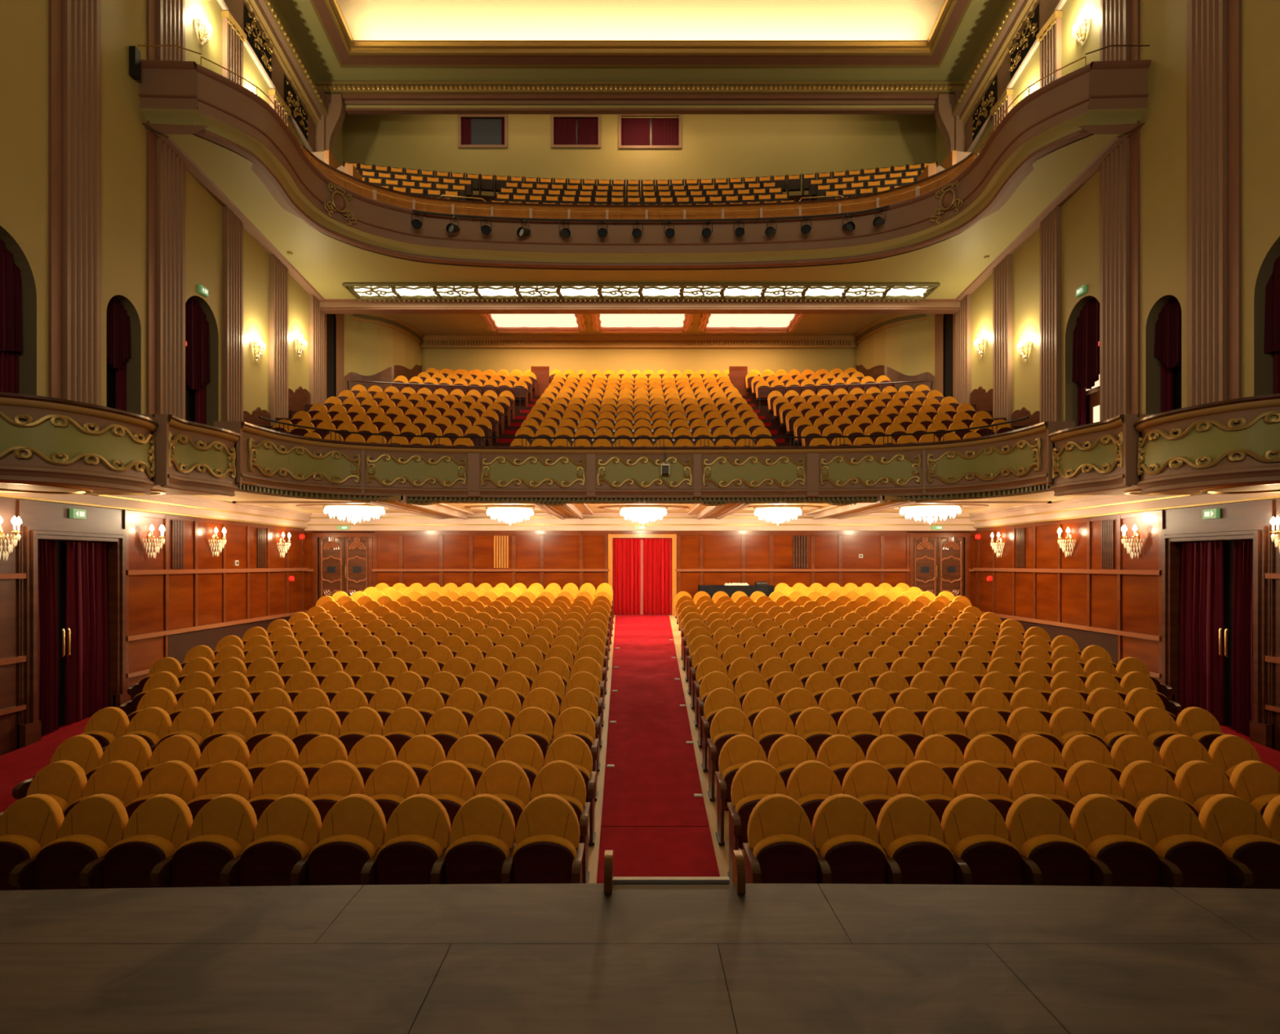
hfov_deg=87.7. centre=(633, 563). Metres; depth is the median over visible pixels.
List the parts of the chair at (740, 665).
backrest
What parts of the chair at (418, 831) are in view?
backrest, armrest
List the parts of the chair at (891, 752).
backrest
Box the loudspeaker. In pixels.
[128,45,140,79]
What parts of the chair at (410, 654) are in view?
backrest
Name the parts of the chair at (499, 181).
tip seat, backrest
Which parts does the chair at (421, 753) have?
backrest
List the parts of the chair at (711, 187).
frame, backrest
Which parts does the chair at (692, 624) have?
armrest, backrest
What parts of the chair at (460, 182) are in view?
tip seat, backrest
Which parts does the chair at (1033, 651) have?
backrest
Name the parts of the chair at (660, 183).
backrest, tip seat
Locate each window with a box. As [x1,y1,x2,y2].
[457,114,507,148]
[551,114,600,148]
[617,114,681,149]
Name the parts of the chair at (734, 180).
backrest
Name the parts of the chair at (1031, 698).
backrest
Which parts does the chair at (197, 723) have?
backrest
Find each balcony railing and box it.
[137,44,1150,219]
[258,416,1029,446]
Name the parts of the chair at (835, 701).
backrest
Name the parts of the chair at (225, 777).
backrest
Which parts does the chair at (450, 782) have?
backrest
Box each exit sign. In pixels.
[69,508,86,519]
[197,284,208,297]
[337,525,348,529]
[634,525,645,529]
[931,525,942,529]
[1075,284,1086,297]
[1202,508,1220,519]
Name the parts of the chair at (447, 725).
backrest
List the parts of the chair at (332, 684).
backrest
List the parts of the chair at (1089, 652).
backrest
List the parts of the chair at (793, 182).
backrest, tip seat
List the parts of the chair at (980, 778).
backrest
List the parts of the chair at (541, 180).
tip seat, frame, backrest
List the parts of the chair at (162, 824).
backrest, armrest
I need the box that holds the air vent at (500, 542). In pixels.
[493,535,508,568]
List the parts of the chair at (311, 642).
backrest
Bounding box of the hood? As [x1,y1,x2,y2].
[660,463,669,475]
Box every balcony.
[137,59,1151,335]
[191,366,1093,519]
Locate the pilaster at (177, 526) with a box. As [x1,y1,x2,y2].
[171,520,183,568]
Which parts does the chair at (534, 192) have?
frame, tip seat, backrest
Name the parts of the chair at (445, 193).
backrest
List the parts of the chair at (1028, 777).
backrest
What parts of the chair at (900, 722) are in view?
backrest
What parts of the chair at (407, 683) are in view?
backrest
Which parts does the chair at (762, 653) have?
backrest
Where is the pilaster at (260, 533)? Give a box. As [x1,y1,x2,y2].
[256,528,266,568]
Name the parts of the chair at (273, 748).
backrest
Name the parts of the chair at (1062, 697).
backrest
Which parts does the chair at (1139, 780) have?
backrest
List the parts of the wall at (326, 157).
panel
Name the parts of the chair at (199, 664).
backrest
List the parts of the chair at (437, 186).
tip seat, frame, backrest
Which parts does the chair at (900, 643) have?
backrest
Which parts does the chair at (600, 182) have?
backrest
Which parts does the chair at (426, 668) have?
backrest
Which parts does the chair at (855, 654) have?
backrest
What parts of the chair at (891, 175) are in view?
backrest, tip seat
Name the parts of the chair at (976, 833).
backrest, armrest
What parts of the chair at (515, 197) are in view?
tip seat, backrest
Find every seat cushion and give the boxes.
[0,834,41,857]
[38,834,108,857]
[43,793,68,812]
[66,793,125,808]
[80,730,115,744]
[85,764,102,775]
[106,834,175,857]
[117,730,159,744]
[124,793,159,808]
[139,763,162,773]
[159,730,203,744]
[168,708,187,715]
[173,690,187,694]
[173,834,242,857]
[186,793,222,804]
[193,763,217,771]
[202,730,246,743]
[209,708,229,714]
[211,690,226,693]
[240,834,309,857]
[245,674,258,677]
[246,730,288,742]
[247,763,272,769]
[248,690,264,693]
[248,793,283,802]
[250,708,270,713]
[280,674,293,676]
[286,690,302,693]
[291,730,328,740]
[292,708,312,712]
[300,763,325,768]
[308,834,376,857]
[309,793,344,801]
[314,674,328,676]
[324,690,339,693]
[333,708,353,712]
[337,730,371,738]
[349,674,363,677]
[354,763,379,769]
[361,690,377,693]
[369,793,404,803]
[371,660,382,663]
[375,708,394,713]
[376,834,442,857]
[382,730,416,737]
[383,674,396,677]
[399,690,414,694]
[407,763,432,771]
[416,708,435,715]
[417,674,431,678]
[428,730,461,739]
[431,793,466,806]
[436,690,451,696]
[444,834,509,873]
[453,674,466,679]
[457,708,475,715]
[461,763,485,773]
[466,660,477,665]
[472,730,506,742]
[475,690,488,697]
[488,674,500,679]
[492,793,525,810]
[499,708,516,717]
[511,834,576,884]
[513,690,526,698]
[514,730,550,744]
[516,763,538,775]
[523,674,533,681]
[541,708,557,720]
[551,690,563,701]
[552,730,593,744]
[555,793,583,843]
[559,675,568,684]
[571,763,590,802]
[584,709,596,720]
[590,691,599,715]
[697,675,706,697]
[701,691,711,715]
[706,708,721,738]
[712,730,749,770]
[722,763,745,810]
[730,674,742,682]
[735,793,769,848]
[737,690,750,699]
[746,708,764,718]
[752,834,817,884]
[756,730,790,742]
[764,674,776,680]
[774,690,788,697]
[776,763,799,773]
[786,708,805,715]
[795,793,831,805]
[799,674,811,679]
[801,730,834,740]
[811,690,826,696]
[819,834,886,857]
[820,660,830,664]
[827,708,846,714]
[829,763,853,771]
[833,674,846,679]
[846,730,879,737]
[848,690,864,695]
[856,793,891,803]
[867,674,881,678]
[868,708,888,713]
[882,763,907,769]
[886,690,902,694]
[886,834,954,857]
[891,730,925,737]
[902,674,915,677]
[910,708,929,712]
[917,793,953,801]
[924,690,939,693]
[934,730,971,740]
[936,674,950,676]
[936,763,960,768]
[951,708,971,712]
[953,834,1021,857]
[961,690,977,693]
[970,674,984,676]
[975,730,1017,742]
[977,793,1013,803]
[990,763,1015,769]
[992,708,1012,713]
[999,690,1014,693]
[1005,674,1018,676]
[1016,730,1060,742]
[1020,834,1088,857]
[1033,708,1053,714]
[1037,690,1052,693]
[1039,793,1075,805]
[1044,763,1068,770]
[1059,730,1104,744]
[1075,690,1089,694]
[1075,708,1094,715]
[1087,834,1156,857]
[1098,763,1122,772]
[1102,730,1145,744]
[1102,793,1137,808]
[1120,709,1135,716]
[1135,794,1195,808]
[1146,730,1182,744]
[1154,834,1224,857]
[1158,764,1176,775]
[1191,730,1226,741]
[1192,793,1217,812]
[1220,834,1279,857]
[1226,764,1239,778]
[1250,793,1279,813]
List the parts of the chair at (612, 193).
backrest, tip seat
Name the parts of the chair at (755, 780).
armrest, backrest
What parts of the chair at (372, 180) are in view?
tip seat, backrest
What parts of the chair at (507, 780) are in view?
backrest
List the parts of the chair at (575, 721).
backrest, armrest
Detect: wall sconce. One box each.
[0,515,22,559]
[142,524,165,558]
[195,10,212,45]
[208,527,226,556]
[252,333,265,361]
[276,533,291,557]
[295,332,306,357]
[973,332,985,357]
[990,532,1004,557]
[1016,333,1030,361]
[1057,527,1075,556]
[1071,11,1088,45]
[1120,524,1144,559]
[1269,515,1279,552]
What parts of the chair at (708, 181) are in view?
tip seat, frame, backrest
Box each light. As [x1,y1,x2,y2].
[480,314,586,333]
[591,314,693,333]
[693,793,702,796]
[698,314,804,333]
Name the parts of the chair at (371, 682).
backrest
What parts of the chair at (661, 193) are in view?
backrest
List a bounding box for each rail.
[346,380,519,413]
[759,380,933,413]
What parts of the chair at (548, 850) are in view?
backrest, armrest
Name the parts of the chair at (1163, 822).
backrest, armrest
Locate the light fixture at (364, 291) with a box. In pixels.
[342,282,940,302]
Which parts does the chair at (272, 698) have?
backrest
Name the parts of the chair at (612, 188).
backrest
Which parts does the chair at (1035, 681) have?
backrest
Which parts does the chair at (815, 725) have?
backrest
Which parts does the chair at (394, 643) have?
backrest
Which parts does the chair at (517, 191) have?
tip seat, frame, backrest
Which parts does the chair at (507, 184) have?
backrest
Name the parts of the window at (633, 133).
pane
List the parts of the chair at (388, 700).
backrest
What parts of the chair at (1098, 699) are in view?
backrest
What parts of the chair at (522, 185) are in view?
tip seat, frame, backrest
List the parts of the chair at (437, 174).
frame, tip seat, backrest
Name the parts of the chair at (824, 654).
backrest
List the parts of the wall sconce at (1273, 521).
bulb, bulb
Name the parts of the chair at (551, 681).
backrest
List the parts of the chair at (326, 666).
backrest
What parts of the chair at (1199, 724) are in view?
backrest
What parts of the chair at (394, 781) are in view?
backrest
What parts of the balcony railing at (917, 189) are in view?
post, post, post, post, post, post, post, post, post, post, post, post, post, post, post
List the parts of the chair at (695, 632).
armrest, backrest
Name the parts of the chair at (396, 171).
tip seat, frame, backrest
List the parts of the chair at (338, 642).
backrest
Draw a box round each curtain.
[0,239,22,393]
[37,540,57,735]
[64,541,108,724]
[106,297,131,411]
[185,297,209,424]
[461,118,471,144]
[501,118,504,144]
[553,118,576,144]
[577,118,598,144]
[613,538,640,614]
[621,117,649,145]
[643,538,671,614]
[651,117,679,145]
[1071,297,1099,426]
[1154,296,1181,413]
[1179,541,1225,724]
[1231,540,1253,736]
[1264,256,1279,394]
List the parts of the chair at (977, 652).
backrest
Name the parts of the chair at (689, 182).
backrest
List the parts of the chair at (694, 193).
frame, backrest, tip seat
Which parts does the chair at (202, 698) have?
backrest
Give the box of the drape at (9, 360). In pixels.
[0,351,18,393]
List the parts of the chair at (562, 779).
backrest, armrest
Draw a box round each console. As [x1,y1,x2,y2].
[315,91,345,156]
[934,91,964,158]
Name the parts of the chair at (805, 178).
backrest, tip seat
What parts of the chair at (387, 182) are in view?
tip seat, backrest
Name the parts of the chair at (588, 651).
backrest, armrest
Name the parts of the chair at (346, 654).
backrest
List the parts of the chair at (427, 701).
backrest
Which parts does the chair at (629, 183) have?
backrest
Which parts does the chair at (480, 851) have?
backrest, armrest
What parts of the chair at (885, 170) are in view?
backrest, tip seat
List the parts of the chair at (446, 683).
backrest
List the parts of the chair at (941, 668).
backrest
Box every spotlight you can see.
[411,211,422,229]
[445,214,459,233]
[480,216,491,235]
[516,217,530,236]
[559,219,570,237]
[596,219,607,237]
[631,219,643,237]
[663,219,675,237]
[702,219,712,237]
[733,218,744,236]
[764,217,777,235]
[800,216,811,234]
[841,213,855,231]
[872,207,885,226]
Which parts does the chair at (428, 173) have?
tip seat, backrest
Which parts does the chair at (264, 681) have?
backrest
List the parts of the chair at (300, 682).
backrest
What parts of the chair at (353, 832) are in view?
backrest, armrest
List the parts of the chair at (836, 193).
backrest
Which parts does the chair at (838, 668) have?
backrest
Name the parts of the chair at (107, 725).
armrest, backrest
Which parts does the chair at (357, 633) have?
backrest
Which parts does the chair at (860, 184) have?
frame, backrest, tip seat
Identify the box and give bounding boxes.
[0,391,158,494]
[82,413,239,496]
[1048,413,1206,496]
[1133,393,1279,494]
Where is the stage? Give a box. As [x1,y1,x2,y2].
[0,883,1279,1033]
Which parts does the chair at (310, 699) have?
backrest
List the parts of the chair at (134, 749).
backrest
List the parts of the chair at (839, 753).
backrest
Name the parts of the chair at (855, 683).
backrest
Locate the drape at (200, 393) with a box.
[195,382,206,424]
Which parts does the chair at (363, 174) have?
tip seat, backrest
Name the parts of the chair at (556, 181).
tip seat, frame, backrest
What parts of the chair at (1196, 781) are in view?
backrest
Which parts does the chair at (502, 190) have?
tip seat, frame, backrest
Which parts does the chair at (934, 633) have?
backrest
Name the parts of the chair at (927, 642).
backrest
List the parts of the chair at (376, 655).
backrest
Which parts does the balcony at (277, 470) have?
ornament panel, oval moulding, ornament panel, oval moulding, ornament panel, stair panel, oval moulding, ornament panel, stair panel, ornament panel, oval moulding, ornament panel, oval moulding, ornament panel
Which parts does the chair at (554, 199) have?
tip seat, backrest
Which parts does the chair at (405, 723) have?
backrest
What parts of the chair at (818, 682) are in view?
backrest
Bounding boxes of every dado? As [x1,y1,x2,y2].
[243,407,270,426]
[288,386,310,418]
[969,386,992,418]
[1011,407,1039,426]
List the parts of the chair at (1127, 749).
backrest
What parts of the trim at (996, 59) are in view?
cornice, egg moulding, bed moulding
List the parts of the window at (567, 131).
pane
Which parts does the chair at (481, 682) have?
backrest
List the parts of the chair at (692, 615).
armrest, backrest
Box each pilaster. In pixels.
[48,0,101,405]
[146,0,185,420]
[171,520,183,568]
[221,10,246,422]
[256,528,266,568]
[268,88,291,426]
[309,294,324,404]
[955,294,971,404]
[990,88,1013,426]
[1035,10,1062,422]
[1099,0,1140,421]
[1186,0,1241,407]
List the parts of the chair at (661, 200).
tip seat, backrest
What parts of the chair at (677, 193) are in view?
tip seat, frame, backrest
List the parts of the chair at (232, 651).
backrest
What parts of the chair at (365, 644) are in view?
backrest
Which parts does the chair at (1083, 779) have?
backrest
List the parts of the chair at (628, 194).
tip seat, backrest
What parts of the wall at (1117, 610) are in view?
cornice, chair rail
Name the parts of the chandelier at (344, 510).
ceiling plate, lamp shade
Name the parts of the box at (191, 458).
oval moulding, ornament panel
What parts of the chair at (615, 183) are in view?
tip seat, backrest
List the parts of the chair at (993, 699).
backrest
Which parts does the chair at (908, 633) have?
backrest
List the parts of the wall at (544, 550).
cornice, cornice, chair rail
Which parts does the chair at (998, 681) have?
backrest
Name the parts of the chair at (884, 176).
frame, backrest, tip seat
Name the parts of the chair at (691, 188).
frame, backrest, tip seat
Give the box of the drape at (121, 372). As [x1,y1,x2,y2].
[115,359,126,411]
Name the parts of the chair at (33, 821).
armrest, backrest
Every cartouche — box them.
[324,183,356,225]
[930,180,963,223]
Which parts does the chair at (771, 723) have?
backrest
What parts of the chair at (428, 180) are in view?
frame, tip seat, backrest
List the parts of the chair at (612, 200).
tip seat, backrest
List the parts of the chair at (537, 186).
frame, backrest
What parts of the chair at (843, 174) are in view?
backrest, tip seat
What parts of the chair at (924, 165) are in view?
backrest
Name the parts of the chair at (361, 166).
tip seat, backrest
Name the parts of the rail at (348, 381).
handrail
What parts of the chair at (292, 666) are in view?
backrest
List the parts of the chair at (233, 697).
backrest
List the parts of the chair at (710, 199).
backrest, tip seat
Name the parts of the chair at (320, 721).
backrest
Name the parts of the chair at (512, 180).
tip seat, frame, backrest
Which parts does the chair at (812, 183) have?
backrest, tip seat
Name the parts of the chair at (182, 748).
backrest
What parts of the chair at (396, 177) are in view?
tip seat, backrest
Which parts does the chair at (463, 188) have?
tip seat, backrest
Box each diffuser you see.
[355,286,926,296]
[490,314,577,327]
[600,314,684,327]
[706,314,794,327]
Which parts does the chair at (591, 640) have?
backrest, armrest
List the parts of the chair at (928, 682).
backrest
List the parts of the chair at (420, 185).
frame, tip seat, backrest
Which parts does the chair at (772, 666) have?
backrest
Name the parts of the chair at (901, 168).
backrest, tip seat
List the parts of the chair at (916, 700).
backrest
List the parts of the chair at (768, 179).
backrest, tip seat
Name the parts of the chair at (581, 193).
tip seat, backrest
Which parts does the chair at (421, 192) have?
tip seat, backrest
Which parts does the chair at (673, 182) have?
backrest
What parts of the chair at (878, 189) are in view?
backrest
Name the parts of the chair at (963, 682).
backrest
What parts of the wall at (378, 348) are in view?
crown moulding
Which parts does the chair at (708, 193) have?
frame, backrest, tip seat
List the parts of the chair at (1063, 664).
backrest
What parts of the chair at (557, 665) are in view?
backrest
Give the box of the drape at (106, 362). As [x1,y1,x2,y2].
[106,362,106,407]
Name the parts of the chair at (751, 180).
tip seat, frame, backrest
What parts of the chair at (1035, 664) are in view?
backrest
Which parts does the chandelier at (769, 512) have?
lamp shade, ceiling plate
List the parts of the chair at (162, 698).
backrest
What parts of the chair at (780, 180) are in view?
backrest, tip seat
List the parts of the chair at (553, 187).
tip seat, frame, backrest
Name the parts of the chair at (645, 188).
backrest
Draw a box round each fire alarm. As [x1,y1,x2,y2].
[288,576,294,582]
[299,533,305,539]
[974,533,980,539]
[986,576,992,582]
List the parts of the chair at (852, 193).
backrest, tip seat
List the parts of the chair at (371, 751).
backrest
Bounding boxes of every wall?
[0,0,318,755]
[106,314,423,422]
[304,114,976,610]
[311,150,362,180]
[853,314,1181,424]
[918,150,979,180]
[961,0,1279,751]
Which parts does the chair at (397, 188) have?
backrest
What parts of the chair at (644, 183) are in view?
backrest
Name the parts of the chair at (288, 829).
backrest, armrest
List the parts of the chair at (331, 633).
backrest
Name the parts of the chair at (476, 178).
tip seat, backrest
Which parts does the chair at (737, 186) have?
frame, tip seat, backrest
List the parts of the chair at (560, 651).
backrest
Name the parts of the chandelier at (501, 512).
lamp shade, ceiling plate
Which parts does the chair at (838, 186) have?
frame, backrest, tip seat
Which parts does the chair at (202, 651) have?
backrest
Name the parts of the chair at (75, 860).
armrest, backrest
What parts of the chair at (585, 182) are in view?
backrest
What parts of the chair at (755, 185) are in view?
frame, backrest, tip seat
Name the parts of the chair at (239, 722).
backrest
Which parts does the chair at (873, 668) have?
backrest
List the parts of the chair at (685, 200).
backrest, tip seat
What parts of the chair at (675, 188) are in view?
backrest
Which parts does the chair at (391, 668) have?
backrest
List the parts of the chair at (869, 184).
frame, backrest, tip seat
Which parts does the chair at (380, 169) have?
tip seat, backrest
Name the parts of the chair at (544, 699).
backrest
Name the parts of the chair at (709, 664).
armrest, backrest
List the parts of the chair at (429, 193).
tip seat, backrest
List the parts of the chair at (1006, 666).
backrest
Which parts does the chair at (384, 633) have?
backrest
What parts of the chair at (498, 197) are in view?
tip seat, backrest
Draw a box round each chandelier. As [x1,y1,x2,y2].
[322,505,386,524]
[485,506,534,524]
[618,506,667,524]
[753,506,802,524]
[898,505,962,524]
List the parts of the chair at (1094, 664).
backrest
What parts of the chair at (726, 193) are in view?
tip seat, frame, backrest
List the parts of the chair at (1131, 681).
backrest, armrest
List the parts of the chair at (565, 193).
backrest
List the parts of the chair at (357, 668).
backrest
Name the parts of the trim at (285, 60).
bed moulding, egg moulding, cornice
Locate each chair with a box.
[0,760,87,817]
[0,793,64,890]
[12,734,102,799]
[34,793,128,889]
[53,706,129,752]
[63,760,142,817]
[85,734,151,781]
[102,793,193,888]
[117,706,172,753]
[120,671,179,715]
[124,760,198,819]
[127,657,182,700]
[127,687,177,721]
[139,734,200,781]
[157,706,213,751]
[168,687,215,723]
[171,793,257,887]
[173,671,214,702]
[177,657,214,684]
[180,644,214,669]
[186,760,253,821]
[193,734,249,782]
[200,706,256,754]
[209,687,253,724]
[211,657,246,684]
[211,671,249,702]
[212,644,244,668]
[213,635,244,657]
[240,793,321,886]
[241,626,268,645]
[242,635,271,656]
[243,644,275,670]
[245,657,279,684]
[245,706,298,755]
[247,734,298,784]
[248,671,284,702]
[248,760,308,822]
[250,687,292,724]
[266,618,291,636]
[268,626,294,645]
[271,635,299,657]
[274,644,304,670]
[278,657,311,684]
[284,671,319,703]
[288,612,311,627]
[290,687,329,724]
[291,618,315,636]
[291,706,341,755]
[294,626,319,646]
[297,734,347,786]
[299,635,327,657]
[304,644,334,671]
[306,760,364,824]
[307,793,386,885]
[311,612,333,628]
[311,657,343,685]
[315,618,339,636]
[319,671,355,705]
[321,626,346,646]
[328,635,354,657]
[328,687,368,725]
[334,612,355,627]
[334,644,364,671]
[337,706,383,756]
[340,618,363,635]
[343,161,358,168]
[343,657,376,686]
[346,734,396,786]
[347,626,371,645]
[355,635,382,657]
[355,671,390,705]
[356,163,373,171]
[357,612,377,627]
[360,169,377,178]
[362,176,367,182]
[363,760,419,826]
[364,618,387,635]
[364,644,393,671]
[367,176,383,185]
[368,687,406,725]
[372,164,389,173]
[373,183,391,189]
[373,626,397,645]
[374,171,392,186]
[376,657,408,686]
[376,793,450,884]
[381,612,400,626]
[382,178,400,189]
[382,706,426,757]
[383,635,409,657]
[387,166,404,179]
[390,618,412,635]
[390,671,425,705]
[391,173,408,181]
[391,185,408,193]
[395,644,423,671]
[396,734,445,788]
[399,179,417,193]
[400,626,423,644]
[403,167,419,181]
[404,612,424,626]
[406,687,444,726]
[407,174,425,188]
[408,186,425,195]
[408,657,440,687]
[412,635,437,657]
[414,618,435,635]
[415,181,433,195]
[417,169,435,177]
[418,760,475,828]
[423,175,440,188]
[424,188,442,197]
[425,644,453,671]
[425,671,460,706]
[425,706,468,759]
[426,612,447,626]
[426,626,449,645]
[432,182,450,195]
[433,170,449,182]
[439,618,460,635]
[440,177,457,191]
[440,635,465,657]
[440,657,472,687]
[441,189,459,199]
[444,687,483,726]
[444,793,515,884]
[445,734,494,790]
[448,171,465,184]
[449,183,466,199]
[449,612,470,626]
[452,626,475,645]
[455,644,484,672]
[456,177,472,197]
[460,671,495,706]
[462,618,484,636]
[464,173,479,191]
[467,635,493,658]
[467,706,511,760]
[472,612,493,627]
[473,657,505,688]
[475,760,530,843]
[477,626,502,646]
[479,173,494,195]
[483,687,521,737]
[484,644,513,672]
[487,618,509,636]
[489,199,506,202]
[493,174,509,195]
[493,192,511,201]
[494,734,543,801]
[495,612,515,628]
[495,635,521,660]
[495,671,530,706]
[497,186,515,199]
[503,181,519,188]
[503,626,528,648]
[505,657,537,690]
[506,200,523,203]
[508,175,524,187]
[510,193,527,203]
[510,706,553,764]
[511,618,533,638]
[511,793,584,884]
[514,187,530,200]
[514,644,543,673]
[518,612,539,629]
[519,182,534,194]
[521,687,559,738]
[522,635,549,661]
[523,176,537,183]
[524,200,540,204]
[526,194,543,204]
[528,626,554,648]
[529,188,546,200]
[530,671,565,715]
[530,760,590,883]
[533,182,549,195]
[535,618,558,639]
[537,177,552,189]
[537,657,569,695]
[540,612,562,631]
[541,201,557,204]
[543,195,559,204]
[543,644,573,678]
[543,734,595,845]
[546,188,561,201]
[549,183,564,195]
[550,635,577,659]
[552,177,567,189]
[552,706,598,800]
[554,626,580,651]
[559,618,582,639]
[560,195,576,204]
[560,687,600,771]
[561,189,577,202]
[563,612,585,632]
[564,184,579,195]
[565,671,603,747]
[567,177,582,190]
[570,657,604,726]
[573,644,605,709]
[575,202,591,204]
[576,195,592,204]
[577,190,593,202]
[577,635,607,693]
[579,184,595,195]
[580,626,608,681]
[582,178,596,190]
[583,618,608,670]
[585,612,609,660]
[592,195,608,204]
[594,190,608,197]
[595,184,609,202]
[596,178,611,190]
[609,190,624,197]
[609,195,625,204]
[610,184,625,196]
[611,180,625,186]
[625,190,640,204]
[626,178,639,186]
[626,184,639,191]
[626,196,641,204]
[640,178,654,186]
[640,184,655,196]
[641,190,656,203]
[642,196,657,204]
[655,178,669,190]
[656,184,670,197]
[657,190,671,204]
[658,195,674,204]
[670,178,684,191]
[671,184,685,197]
[672,190,688,204]
[675,195,690,204]
[680,612,704,660]
[681,618,706,670]
[684,178,698,191]
[684,626,711,681]
[686,184,700,196]
[687,635,716,693]
[688,189,703,204]
[689,644,721,709]
[691,195,706,204]
[693,202,710,204]
[693,657,733,726]
[697,671,734,747]
[699,177,713,191]
[701,183,715,196]
[701,687,742,771]
[704,189,719,203]
[705,612,726,630]
[706,706,752,800]
[707,195,723,204]
[707,618,731,639]
[712,626,737,648]
[714,177,728,190]
[715,734,767,845]
[716,182,731,196]
[716,635,744,660]
[720,188,735,203]
[721,644,751,674]
[724,194,739,204]
[726,760,786,883]
[728,177,742,184]
[728,200,744,204]
[728,612,749,629]
[728,657,759,692]
[731,182,746,195]
[732,618,755,638]
[734,671,768,709]
[736,187,751,202]
[738,626,763,648]
[740,194,755,203]
[742,176,757,189]
[742,687,780,730]
[742,793,831,884]
[744,635,771,659]
[745,200,761,203]
[746,182,761,195]
[751,187,766,201]
[751,612,771,628]
[751,644,781,675]
[752,706,795,759]
[756,193,772,201]
[757,176,771,182]
[757,618,778,637]
[760,657,792,690]
[761,182,776,194]
[761,200,778,203]
[764,626,788,647]
[767,186,782,200]
[767,734,816,788]
[769,671,804,707]
[772,175,786,191]
[773,192,788,200]
[773,612,794,627]
[773,635,799,658]
[778,199,795,202]
[780,687,817,728]
[782,618,803,636]
[782,644,810,671]
[786,173,800,193]
[786,760,842,843]
[791,626,814,646]
[792,657,824,688]
[795,706,837,758]
[796,612,817,626]
[800,635,826,657]
[801,172,816,195]
[804,671,839,706]
[805,618,827,635]
[808,177,823,200]
[812,644,840,671]
[812,793,902,884]
[815,183,831,199]
[816,734,866,786]
[817,171,831,185]
[817,626,840,645]
[818,687,857,728]
[820,612,839,626]
[823,189,839,199]
[824,177,839,191]
[825,657,857,688]
[828,635,854,657]
[830,618,852,635]
[831,170,846,178]
[832,182,848,195]
[837,706,880,757]
[840,175,855,189]
[840,187,857,196]
[840,671,874,705]
[841,760,898,826]
[842,644,870,671]
[843,612,863,626]
[843,626,866,644]
[847,168,862,182]
[848,181,865,195]
[854,618,876,635]
[856,173,871,182]
[856,635,882,657]
[856,687,895,726]
[857,186,874,195]
[857,657,888,687]
[862,168,876,176]
[865,179,881,193]
[865,734,915,786]
[866,612,886,626]
[869,626,893,645]
[871,173,887,186]
[871,644,900,671]
[875,185,891,192]
[875,671,910,704]
[876,165,892,174]
[876,793,972,884]
[879,618,901,635]
[879,706,925,756]
[882,177,898,186]
[884,635,910,657]
[887,171,903,179]
[888,612,909,627]
[889,657,921,686]
[891,183,908,188]
[892,164,906,173]
[894,687,933,725]
[895,626,919,645]
[897,760,955,824]
[898,176,915,185]
[902,644,930,671]
[903,169,919,178]
[903,618,925,635]
[906,162,922,171]
[909,671,945,703]
[911,612,932,628]
[911,635,938,657]
[914,734,964,785]
[920,626,945,646]
[921,657,954,686]
[921,706,971,755]
[922,160,937,169]
[927,618,951,636]
[931,644,961,670]
[933,612,955,628]
[933,687,973,724]
[939,635,967,657]
[940,793,1042,885]
[944,671,980,703]
[946,626,972,646]
[951,618,975,637]
[952,760,1013,822]
[954,657,986,685]
[956,612,978,628]
[960,644,991,671]
[963,734,1015,784]
[964,706,1017,755]
[967,635,995,657]
[971,687,1012,724]
[972,626,998,646]
[975,618,999,637]
[979,612,1002,629]
[979,671,1016,702]
[986,657,1020,684]
[991,644,1022,669]
[995,635,1023,657]
[998,626,1024,646]
[1000,618,1025,635]
[1004,793,1112,886]
[1006,706,1064,754]
[1008,760,1075,821]
[1009,687,1053,723]
[1012,734,1068,783]
[1014,671,1052,702]
[1018,657,1053,684]
[1021,644,1053,669]
[1022,635,1052,656]
[1023,626,1051,645]
[1048,687,1094,723]
[1048,706,1112,753]
[1049,671,1089,702]
[1050,635,1081,656]
[1050,644,1085,668]
[1051,657,1087,684]
[1061,734,1122,782]
[1063,760,1137,818]
[1069,793,1183,887]
[1080,644,1117,668]
[1083,657,1122,684]
[1084,671,1127,702]
[1086,687,1135,723]
[1091,706,1160,752]
[1110,734,1176,782]
[1115,657,1172,699]
[1119,760,1199,817]
[1120,671,1181,719]
[1124,687,1176,722]
[1133,706,1208,751]
[1133,793,1253,888]
[1159,734,1230,779]
[1174,760,1263,817]
[1176,706,1226,751]
[1198,793,1279,888]
[1208,734,1261,778]
[1229,760,1279,813]
[1262,795,1279,842]
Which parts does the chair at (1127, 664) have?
backrest, armrest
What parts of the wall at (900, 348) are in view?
crown moulding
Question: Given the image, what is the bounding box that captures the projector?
[660,452,669,475]
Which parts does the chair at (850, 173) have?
frame, backrest, tip seat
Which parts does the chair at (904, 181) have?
backrest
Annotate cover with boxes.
[724,582,748,585]
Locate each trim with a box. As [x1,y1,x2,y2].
[217,0,328,152]
[315,80,964,114]
[951,0,1066,152]
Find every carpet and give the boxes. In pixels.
[0,707,119,813]
[596,827,719,883]
[600,614,709,826]
[1177,713,1279,773]
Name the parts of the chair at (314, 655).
backrest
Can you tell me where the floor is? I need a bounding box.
[587,615,745,883]
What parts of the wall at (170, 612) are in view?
chair rail, cornice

